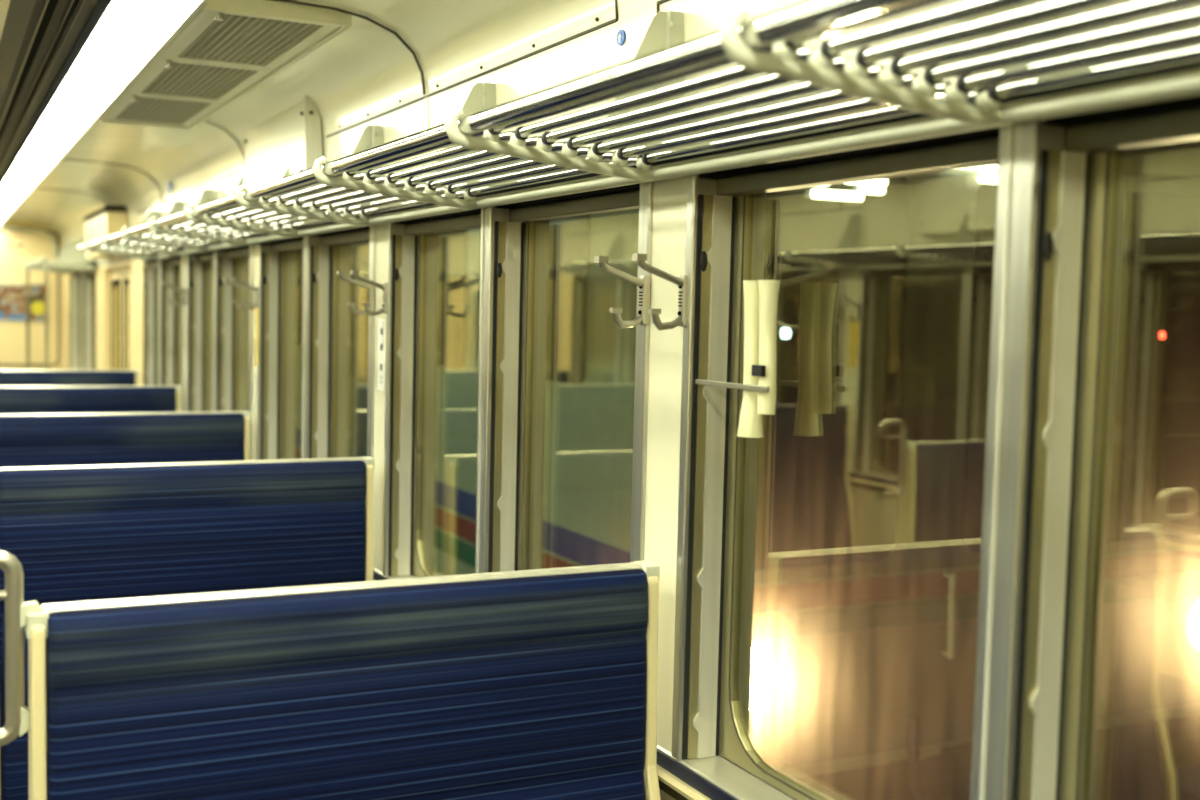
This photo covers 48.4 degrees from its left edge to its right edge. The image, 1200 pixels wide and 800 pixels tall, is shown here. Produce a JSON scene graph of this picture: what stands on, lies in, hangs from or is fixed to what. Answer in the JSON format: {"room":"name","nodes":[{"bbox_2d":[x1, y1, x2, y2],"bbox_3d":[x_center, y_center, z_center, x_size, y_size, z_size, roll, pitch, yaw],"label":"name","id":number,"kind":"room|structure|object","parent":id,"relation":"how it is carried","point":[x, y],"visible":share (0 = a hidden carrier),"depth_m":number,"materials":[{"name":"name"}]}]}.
{"room":"transit interior","nodes":[
{"label":"transit interior","id":0,"kind":"room"},
{"bbox_2d":[0,220,63,369],"bbox_3d":[-5.793,-0.489,11.165,2.640,2.300,0.060,-1,4,-26],"label":"wall","id":1,"kind":"structure","parent":0,"point":[12,269],"depth_m":11.53,"materials":[{"name":"beige paint"}]},
{"bbox_2d":[5,231,27,250],"bbox_3d":[-5.005,-1.367,11.450,0.180,0.170,0.004,-1,4,-26],"label":"plate","id":2,"kind":"object","parent":1,"relation":"attached to","point":[14,240],"visible":1,"depth_m":11.45,"materials":[{"name":"beige"}]},
{"bbox_2d":[0,283,44,321],"bbox_3d":[-5.059,-0.840,11.459,0.606,0.329,0.011,-1,4,-26],"label":"advertising poster","id":3,"kind":"object","parent":1,"relation":"attached to","point":[12,295],"visible":0.7,"depth_m":11.49,"materials":[{"name":"paper"}]},
{"bbox_2d":[0,226,56,256],"bbox_3d":[-4.997,-1.361,11.436,0.642,0.243,0.024,-1,4,-26],"label":"trim","id":4,"kind":"structure","parent":1,"relation":"attached to","point":[1,227],"depth_m":11.50,"materials":[{"name":"beige metal"}]},
{"bbox_2d":[0,229,59,365],"bbox_3d":[-5.034,-0.878,11.472,0.720,1.170,0.012,-1,4,-26],"label":"trim","id":5,"kind":"structure","parent":1,"relation":"attached to","point":[55,233],"depth_m":11.60,"materials":[{"name":"yellow metal"}]},
{"bbox_2d":[0,0,111,186],"bbox_3d":[-2.051,-1.016,4.660,0.187,0.068,14.810,-1,4,-26],"label":"trim","id":6,"kind":"structure","parent":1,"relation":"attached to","point":[41,41],"depth_m":3.52,"materials":[{"name":"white metal"}]},
{"bbox_2d":[0,0,651,242],"bbox_3d":[-2.459,-0.958,4.462,2.451,0.255,14.810,-1,4,-26],"label":"ceiling","id":7,"kind":"structure","parent":0,"point":[364,69],"depth_m":3.42,"materials":[{"name":"beige"}]},
{"bbox_2d":[0,210,11,219],"bbox_3d":[-4.546,-1.410,10.074,0.154,0.042,1.083,-1,4,-26],"label":"ceiling light","id":8,"kind":"object","parent":7,"relation":"attached to","point":[5,214],"visible":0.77,"depth_m":9.99,"materials":[{"name":"beige"}]},
{"bbox_2d":[0,200,19,212],"bbox_3d":[-4.069,-1.334,9.114,0.154,0.042,1.083,-1,4,-26],"label":"ceiling light","id":9,"kind":"object","parent":7,"relation":"attached to","point":[4,205],"visible":0.7,"depth_m":9.05,"materials":[{"name":"beige plastic"}]},
{"bbox_2d":[0,184,30,203],"bbox_3d":[-3.591,-1.258,8.154,0.154,0.042,1.083,-1,4,-26],"label":"ceiling light","id":10,"kind":"object","parent":7,"relation":"attached to","point":[6,194],"visible":0.72,"depth_m":8.07,"materials":[{"name":"beige plastic"}]},
{"bbox_2d":[3,169,43,191],"bbox_3d":[-3.114,-1.182,7.194,0.154,0.042,1.083,-1,4,-26],"label":"ceiling light","id":11,"kind":"object","parent":7,"relation":"attached to","point":[13,180],"visible":0.74,"depth_m":7.14,"materials":[{"name":"beige plastic"}]},
{"bbox_2d":[12,147,61,177],"bbox_3d":[-2.636,-1.106,6.233,0.154,0.042,1.083,-1,4,-26],"label":"ceiling light","id":12,"kind":"object","parent":7,"relation":"attached to","point":[26,163],"visible":0.74,"depth_m":6.18,"materials":[{"name":"beige plastic"}]},
{"bbox_2d":[25,117,86,158],"bbox_3d":[-2.159,-1.030,5.273,0.154,0.042,1.083,-1,4,-26],"label":"ceiling light","id":13,"kind":"object","parent":7,"relation":"attached to","point":[47,139],"visible":0.72,"depth_m":5.20,"materials":[{"name":"beige plastic"}]},
{"bbox_2d":[43,72,124,131],"bbox_3d":[-1.682,-0.954,4.313,0.154,0.042,1.083,-1,4,-26],"label":"ceiling light","id":14,"kind":"object","parent":7,"relation":"attached to","point":[75,104],"visible":0.74,"depth_m":4.23,"materials":[{"name":"beige plastic"}]},
{"bbox_2d":[70,0,187,90],"bbox_3d":[-1.204,-0.877,3.353,0.154,0.042,1.083,-1,4,-26],"label":"ceiling light","id":15,"kind":"object","parent":7,"relation":"attached to","point":[124,43],"visible":0.76,"depth_m":3.24,"materials":[{"name":"beige plastic"}]},
{"bbox_2d":[115,0,209,23],"bbox_3d":[-0.727,-0.801,2.393,0.154,0.042,1.083,-1,4,-26],"label":"ceiling light","id":16,"kind":"object","parent":7,"relation":"attached to","point":[189,9],"visible":1,"depth_m":2.80,"materials":[{"name":"beige plastic"}]},
{"bbox_2d":[167,181,170,194],"bbox_3d":[-1.972,-0.970,6.108,0.007,0.060,0.060,-1,4,-26],"label":"round sticker","id":17,"kind":"object","parent":7,"relation":"attached to","point":[169,183],"visible":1,"depth_m":6.09,"materials":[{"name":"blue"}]},
{"bbox_2d":[98,0,351,128],"bbox_3d":[-1.127,-0.891,3.724,0.315,0.048,2.020,-1,4,-26],"label":"ceiling vent","id":18,"kind":"object","parent":7,"relation":"in","point":[230,48],"visible":0.99,"depth_m":3.35,"materials":[{"name":"beige metal"}]},
{"bbox_2d":[61,0,1198,799],"bbox_3d":[-1.359,0.163,5.098,0.144,2.025,14.810,-1,4,-26],"label":"wall","id":19,"kind":"structure","parent":0,"point":[597,50],"depth_m":2.51,"materials":[{"name":"beige paint"}]},
{"bbox_2d":[24,238,95,273],"bbox_3d":[-4.080,-1.087,10.023,0.352,0.242,2.058,-1,4,-26],"label":"luggage rack","id":20,"kind":"object","parent":19,"relation":"attached to","point":[70,259],"visible":0.9,"depth_m":9.72,"materials":[{"name":"beige metal"}]},
{"bbox_2d":[70,272,80,369],"bbox_3d":[-4.160,-0.591,10.705,0.078,0.887,1.098,-1,4,-26],"label":"window","id":21,"kind":"structure","parent":19,"relation":"in","point":[75,282],"depth_m":11.18,"materials":[{"name":"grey metal"}]},
{"bbox_2d":[36,188,117,256],"bbox_3d":[-3.215,-1.061,7.942,0.658,0.397,0.015,-1,4,-26],"label":"trim","id":22,"kind":"structure","parent":19,"relation":"attached to","point":[36,188],"depth_m":7.96,"materials":[{"name":"yellow"}]},
{"bbox_2d":[81,271,87,369],"bbox_3d":[-3.892,-0.550,10.198,0.133,0.888,0.052,-1,4,-26],"label":"trim","id":23,"kind":"structure","parent":19,"relation":"attached to","point":[82,272],"depth_m":10.16,"materials":[{"name":"metal"}]},
{"bbox_2d":[83,268,95,369],"bbox_3d":[-3.693,-0.517,9.767,0.078,0.887,0.900,-1,4,-26],"label":"window","id":24,"kind":"structure","parent":19,"relation":"in","point":[89,300],"depth_m":10.15,"materials":[{"name":"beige glass"}]},
{"bbox_2d":[82,205,127,258],"bbox_3d":[-2.998,-1.003,8.059,0.134,0.275,1.240,-1,4,-26],"label":"box","id":25,"kind":"object","parent":19,"relation":"attached to","point":[109,220],"visible":0.78,"depth_m":7.64,"materials":[{"name":"beige"}]},
{"bbox_2d":[63,158,163,217],"bbox_3d":[-2.371,-0.927,6.245,0.658,0.397,0.015,-1,4,-26],"label":"trim","id":26,"kind":"structure","parent":19,"relation":"attached to","point":[63,158],"depth_m":6.31,"materials":[{"name":"yellow"}]},
{"bbox_2d":[111,267,128,369],"bbox_3d":[-2.986,0.046,8.371,0.026,1.738,1.280,-1,4,-26],"label":"door","id":27,"kind":"structure","parent":19,"relation":"in","point":[119,277],"depth_m":8.41,"materials":[{"name":"beige metal"}]},
{"bbox_2d":[143,259,157,385],"bbox_3d":[-2.296,-0.294,6.956,0.078,0.887,0.613,-1,4,-26],"label":"window","id":28,"kind":"structure","parent":19,"relation":"in","point":[150,274],"depth_m":7.21,"materials":[{"name":"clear glass"}]},
{"bbox_2d":[158,259,180,385],"bbox_3d":[-2.135,-0.270,6.666,0.133,0.888,0.052,-1,4,-26],"label":"trim","id":29,"kind":"structure","parent":19,"relation":"attached to","point":[161,262],"depth_m":6.62,"materials":[{"name":"metal"}]},
{"bbox_2d":[162,256,180,384],"bbox_3d":[-1.998,-0.247,6.356,0.078,0.887,0.627,-1,4,-26],"label":"window","id":30,"kind":"structure","parent":19,"relation":"in","point":[170,314],"depth_m":6.62,"materials":[{"name":"glass"}]},
{"bbox_2d":[161,281,183,305],"bbox_3d":[-1.916,-0.476,5.985,0.106,0.110,0.019,-2,5,-38],"label":"coat hook","id":31,"kind":"object","parent":19,"relation":"attached to","point":[162,282],"visible":0.84,"depth_m":5.99,"materials":[{"name":"silver metal"}]},
{"bbox_2d":[165,281,186,305],"bbox_3d":[-1.861,-0.467,5.874,0.106,0.110,0.019,-2,5,-38],"label":"coat hook","id":32,"kind":"object","parent":19,"relation":"attached to","point":[166,282],"visible":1,"depth_m":5.88,"materials":[{"name":"silver metal"}]},
{"bbox_2d":[181,254,212,411],"bbox_3d":[-1.805,-0.218,6.008,0.128,0.888,0.170,-1,4,-26],"label":"trim","id":33,"kind":"structure","parent":19,"relation":"attached to","point":[185,259],"depth_m":5.96,"materials":[{"name":"beige"}]},
{"bbox_2d":[189,251,212,411],"bbox_3d":[-1.646,-0.191,5.649,0.078,0.887,0.616,-1,4,-26],"label":"window","id":34,"kind":"structure","parent":19,"relation":"in","point":[199,269],"depth_m":5.91,"materials":[{"name":"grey metal"}]},
{"bbox_2d":[205,120,244,167],"bbox_3d":[-1.518,-0.791,4.530,0.658,0.397,0.015,-1,4,-26],"label":"trim","id":35,"kind":"structure","parent":19,"relation":"attached to","point":[206,120],"depth_m":4.64,"materials":[{"name":"yellow metal"}]},
{"bbox_2d":[212,250,248,410],"bbox_3d":[-1.485,-0.167,5.357,0.133,0.888,0.052,-1,4,-26],"label":"trim","id":36,"kind":"structure","parent":19,"relation":"attached to","point":[244,261],"depth_m":5.34,"materials":[{"name":"metal"}]},
{"bbox_2d":[217,245,248,410],"bbox_3d":[-1.347,-0.143,5.047,0.078,0.887,0.627,-1,4,-26],"label":"window","id":37,"kind":"structure","parent":19,"relation":"in","point":[228,267],"depth_m":5.31,"materials":[{"name":"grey metal"}]},
{"bbox_2d":[224,277,252,308],"bbox_3d":[-1.266,-0.372,4.676,0.106,0.110,0.019,-2,5,-38],"label":"coat hook","id":38,"kind":"object","parent":19,"relation":"attached to","point":[250,302],"visible":0.8,"depth_m":4.68,"materials":[{"name":"silver metal"}]},
{"bbox_2d":[231,277,258,309],"bbox_3d":[-1.211,-0.364,4.566,0.106,0.110,0.019,-2,5,-38],"label":"coat hook","id":39,"kind":"object","parent":19,"relation":"attached to","point":[234,279],"visible":1,"depth_m":4.57,"materials":[{"name":"silver metal"}]},
{"bbox_2d":[254,308,257,364],"bbox_3d":[-1.198,-0.222,4.655,0.002,0.200,0.068,-1,4,-26],"label":"warning sticker","id":40,"kind":"object","parent":19,"relation":"attached to","point":[256,309],"visible":0.89,"depth_m":4.66,"materials":[{"name":"yellow"}]},
{"bbox_2d":[248,243,296,459],"bbox_3d":[-1.155,-0.115,4.699,0.128,0.888,0.170,-1,4,-26],"label":"trim","id":41,"kind":"structure","parent":19,"relation":"attached to","point":[255,250],"depth_m":4.65,"materials":[{"name":"beige"}]},
{"bbox_2d":[261,236,303,459],"bbox_3d":[-0.996,-0.087,4.340,0.078,0.887,0.616,-1,4,-26],"label":"window","id":42,"kind":"structure","parent":19,"relation":"in","point":[274,263],"depth_m":4.60,"materials":[{"name":"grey metal"}]},
{"bbox_2d":[244,96,325,201],"bbox_3d":[-0.978,-0.743,4.095,0.068,0.265,0.830,-1,4,-26],"label":"box","id":43,"kind":"object","parent":19,"relation":"attached to","point":[293,136],"visible":0.56,"depth_m":3.94,"materials":[{"name":"beige paint"}]},
{"bbox_2d":[302,235,349,458],"bbox_3d":[-0.834,-0.063,4.048,0.133,0.888,0.052,-1,4,-26],"label":"trim","id":44,"kind":"structure","parent":19,"relation":"attached to","point":[344,250],"depth_m":4.03,"materials":[{"name":"metal"}]},
{"bbox_2d":[309,226,369,457],"bbox_3d":[-0.696,-0.039,3.739,0.078,0.887,0.627,-1,4,-26],"label":"window","id":45,"kind":"structure","parent":19,"relation":"in","point":[324,284],"depth_m":4.00,"materials":[{"name":"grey metal"}]},
{"bbox_2d":[276,0,430,172],"bbox_3d":[-0.666,-0.655,2.815,0.658,0.397,0.015,-1,4,-26],"label":"trim","id":46,"kind":"structure","parent":19,"relation":"attached to","point":[424,82],"depth_m":2.92,"materials":[{"name":"yellow metal"}]},
{"bbox_2d":[337,271,374,314],"bbox_3d":[-0.615,-0.269,3.368,0.106,0.110,0.019,-2,5,-38],"label":"coat hook","id":47,"kind":"object","parent":19,"relation":"attached to","point":[371,289],"visible":0.77,"depth_m":3.38,"materials":[{"name":"silver metal"}]},
{"bbox_2d":[350,270,386,315],"bbox_3d":[-0.560,-0.260,3.257,0.106,0.110,0.019,-2,5,-38],"label":"coat hook","id":48,"kind":"object","parent":19,"relation":"attached to","point":[355,273],"visible":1,"depth_m":3.26,"materials":[{"name":"silver metal"}]},
{"bbox_2d":[377,319,385,390],"bbox_3d":[-0.548,-0.113,3.349,0.002,0.180,0.060,-1,4,-26],"label":"sticker","id":49,"kind":"object","parent":19,"relation":"attached to","point":[381,322],"visible":1,"depth_m":3.35,"materials":[{"name":"white"}]},
{"bbox_2d":[380,328,382,382],"bbox_3d":[-0.548,-0.120,3.346,0.001,0.156,0.023,-1,4,-26],"label":"print","id":50,"kind":"object","parent":49,"relation":"attached to","point":[381,329],"depth_m":3.35,"materials":[{"name":"black"}]},
{"bbox_2d":[367,222,438,575],"bbox_3d":[-0.504,-0.011,3.390,0.128,0.888,0.170,-1,4,-26],"label":"trim","id":51,"kind":"structure","parent":19,"relation":"attached to","point":[381,235],"depth_m":3.35,"materials":[{"name":"beige metal"}]},
{"bbox_2d":[138,0,669,212],"bbox_3d":[-0.533,-0.606,3.269,0.022,0.245,8.800,-1,4,-26],"label":"trim","id":52,"kind":"structure","parent":19,"relation":"attached to","point":[659,2],"depth_m":2.65,"materials":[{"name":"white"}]},
{"bbox_2d":[388,209,480,576],"bbox_3d":[-0.345,0.017,3.032,0.078,0.887,0.616,-1,4,-26],"label":"window","id":53,"kind":"structure","parent":19,"relation":"in","point":[406,555],"depth_m":3.29,"materials":[{"name":"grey metal"}]},
{"bbox_2d":[475,206,548,572],"bbox_3d":[-0.184,0.041,2.740,0.133,0.888,0.052,-1,4,-26],"label":"trim","id":54,"kind":"structure","parent":19,"relation":"attached to","point":[489,215],"depth_m":2.72,"materials":[{"name":"metal"}]},
{"bbox_2d":[488,183,639,572],"bbox_3d":[-0.046,0.064,2.430,0.078,0.887,0.627,-1,4,-26],"label":"window","id":55,"kind":"structure","parent":19,"relation":"in","point":[514,240],"depth_m":2.69,"materials":[{"name":"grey metal"}]},
{"bbox_2d":[373,567,833,799],"bbox_3d":[-0.386,0.485,3.143,0.135,0.062,10.410,-1,4,-26],"label":"trim","id":56,"kind":"structure","parent":19,"relation":"attached to","point":[716,777],"depth_m":1.96,"materials":[{"name":"silver metal"}]},
{"bbox_2d":[616,29,625,45],"bbox_3d":[0.033,-0.575,2.118,0.004,0.025,0.028,-1,4,-26],"label":"round sticker","id":57,"kind":"object","parent":19,"relation":"attached to","point":[621,36],"visible":1,"depth_m":2.12,"materials":[{"name":"blue plastic"}]},
{"bbox_2d":[594,256,650,328],"bbox_3d":[0.035,-0.165,2.059,0.106,0.110,0.019,-2,5,-38],"label":"coat hook","id":58,"kind":"object","parent":19,"relation":"attached to","point":[644,282],"visible":1,"depth_m":2.07,"materials":[{"name":"silver metal"}]},
{"bbox_2d":[78,0,1199,261],"bbox_3d":[-0.816,-0.568,3.459,0.352,0.242,7.816,-1,4,-26],"label":"luggage rack","id":59,"kind":"object","parent":19,"relation":"attached to","point":[1023,66],"visible":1,"depth_m":1.50,"materials":[{"name":"silver metal"}]},
{"bbox_2d":[632,253,687,330],"bbox_3d":[0.090,-0.156,1.949,0.106,0.110,0.019,-2,5,-38],"label":"coat hook","id":60,"kind":"object","parent":19,"relation":"attached to","point":[681,281],"visible":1,"depth_m":1.95,"materials":[{"name":"silver metal"}]},
{"bbox_2d":[630,174,765,759],"bbox_3d":[0.146,0.093,2.082,0.128,0.888,0.170,-1,4,-26],"label":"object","id":61,"kind":"structure","parent":19,"relation":"attached to","point":[668,208],"depth_m":2.04,"materials":[{"name":"beige metal"}]},
{"bbox_2d":[682,127,999,799],"bbox_3d":[0.308,0.121,1.718,0.078,0.887,0.628,-1,4,-26],"label":"window","id":62,"kind":"structure","parent":19,"relation":"in","point":[713,723],"depth_m":1.98,"materials":[{"name":"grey metal"}]},
{"bbox_2d":[695,280,779,437],"bbox_3d":[0.199,-0.060,1.892,0.036,0.219,0.192,-1,4,-26],"label":"curtain","id":63,"kind":"object","parent":62,"relation":"hanging from","point":[758,386],"visible":1,"depth_m":1.85,"materials":[{"name":"beige fabric"}]},
{"bbox_2d":[971,120,1125,799],"bbox_3d":[0.472,0.145,1.421,0.133,0.888,0.052,-1,4,-26],"label":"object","id":64,"kind":"structure","parent":19,"relation":"attached to","point":[1021,145],"depth_m":1.38,"materials":[{"name":"metal"}]},
{"bbox_2d":[1012,95,1199,799],"bbox_3d":[0.607,0.168,1.116,0.078,0.887,0.615,-1,4,-26],"label":"window","id":65,"kind":"structure","parent":19,"relation":"in","point":[1079,194],"depth_m":1.37,"materials":[{"name":"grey metal"}]},
{"bbox_3d":[-2.510,1.214,4.608,2.660,0.060,14.910,-1,4,-26],"label":"floor","id":66,"kind":"structure","parent":0,"visible":0},
{"bbox_2d":[26,268,29,369],"bbox_3d":[-4.700,-0.195,10.971,0.058,1.790,0.060,-1,4,-26],"label":"pole","id":67,"kind":"object","parent":66,"relation":"on","point":[27,270],"visible":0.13,"depth_m":10.93,"materials":[{"name":"grey metal"}]},
{"bbox_2d":[44,261,48,369],"bbox_3d":[-3.768,-0.046,9.095,0.058,1.790,0.060,-1,4,-26],"label":"pole","id":68,"kind":"object","parent":66,"relation":"on","point":[46,263],"visible":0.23,"depth_m":9.05,"materials":[{"name":"grey metal"}]},
{"bbox_2d":[0,370,139,385],"bbox_3d":[-2.834,0.396,6.795,0.988,1.222,0.680,-1,4,-26],"label":"seat","id":69,"kind":"object","parent":66,"relation":"on","point":[7,377],"visible":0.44,"depth_m":6.99,"materials":[{"name":"blue fabric"}]},
{"bbox_2d":[0,385,181,413],"bbox_3d":[-2.325,0.477,5.773,0.988,1.222,1.120,-1,4,-26],"label":"seat","id":70,"kind":"object","parent":66,"relation":"on","point":[147,398],"visible":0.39,"depth_m":5.76,"materials":[{"name":"blue fabric"}]},
{"bbox_2d":[0,411,250,466],"bbox_3d":[-1.675,0.580,4.464,0.988,1.222,1.120,-1,4,-26],"label":"seat","id":71,"kind":"object","parent":66,"relation":"on","point":[44,439],"visible":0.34,"depth_m":4.43,"materials":[{"name":"blue fabric"}]},
{"bbox_2d":[0,457,374,799],"bbox_3d":[-1.024,0.684,3.156,0.988,1.222,1.120,-1,4,-26],"label":"seat","id":72,"kind":"object","parent":66,"relation":"on","point":[76,533],"visible":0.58,"depth_m":3.10,"materials":[{"name":"blue fabric"}]},
{"bbox_2d":[0,551,660,799],"bbox_3d":[-0.374,0.788,1.847,0.988,1.222,1.120,-1,4,-26],"label":"seat","id":73,"kind":"object","parent":66,"relation":"on","point":[533,684],"visible":1,"depth_m":1.79,"materials":[{"name":"blue fabric"}]},
{"label":"outside","id":74,"kind":"structure","parent":0,"visible":0},
{"bbox_3d":[7.907,0.866,30.870,38.400,0.100,72.000,-1,4,-26],"label":"ground","id":75,"kind":"structure","parent":74,"visible":0},
{"bbox_3d":[-3.648,1.457,16.215,2.060,0.140,48.000,-1,4,-26],"label":"railway track","id":76,"kind":"object","parent":75,"relation":"on","visible":0},
{"bbox_2d":[248,140,1199,799],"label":"window","id":77,"kind":"structure","parent":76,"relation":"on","point":[872,450],"depth_m":5.38,"materials":[{"name":"clear glass"}]},
{"bbox_2d":[781,328,790,338],"bbox_3d":[0.697,-0.251,5.012,0.040,0.040,0.005,-1,4,-26],"label":"lamp","id":78,"kind":"object","parent":77,"relation":"attached to","point":[785,332],"depth_m":5.01,"materials":[{"name":"white"}]},
{"bbox_2d":[811,189,863,201],"bbox_3d":[0.900,-0.775,5.055,0.220,0.034,0.036,-1,4,-26],"label":"ceiling light","id":79,"kind":"object","parent":77,"relation":"attached to","point":[817,195],"depth_m":5.05,"materials":[{"name":"white plastic"}]},
{"bbox_2d":[848,178,887,185],"bbox_3d":[1.018,-0.841,5.108,0.180,0.034,0.036,-1,4,-26],"label":"ceiling light","id":80,"kind":"object","parent":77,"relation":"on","point":[877,182],"depth_m":5.11,"materials":[{"name":"white plastic"}]},
{"bbox_2d":[859,184,884,194],"bbox_3d":[1.044,-0.808,5.124,0.100,0.034,0.036,-1,4,-26],"label":"ceiling light","id":81,"kind":"object","parent":77,"relation":"attached to","point":[864,189],"depth_m":5.11,"materials":[{"name":"white plastic"}]},
{"bbox_2d":[965,165,997,170],"bbox_3d":[1.495,-0.940,5.337,0.260,0.034,0.036,-1,4,-26],"label":"marker lamp","id":82,"kind":"object","parent":77,"relation":"attached to","point":[992,167],"depth_m":5.36,"materials":[{"name":"white plastic"}]},
{"bbox_2d":[978,174,997,183],"bbox_3d":[1.601,-0.892,5.394,0.160,0.034,0.036,-1,4,-26],"label":"ceiling light","id":83,"kind":"object","parent":77,"relation":"attached to","point":[982,178],"depth_m":5.36,"materials":[{"name":"white plastic"}]},
{"bbox_2d":[1159,332,1164,338],"bbox_3d":[2.484,-0.286,5.898,0.028,0.028,0.005,-1,4,-26],"label":"lamp","id":84,"kind":"object","parent":77,"relation":"attached to","point":[1161,334],"depth_m":5.90,"materials":[{"name":"red"}]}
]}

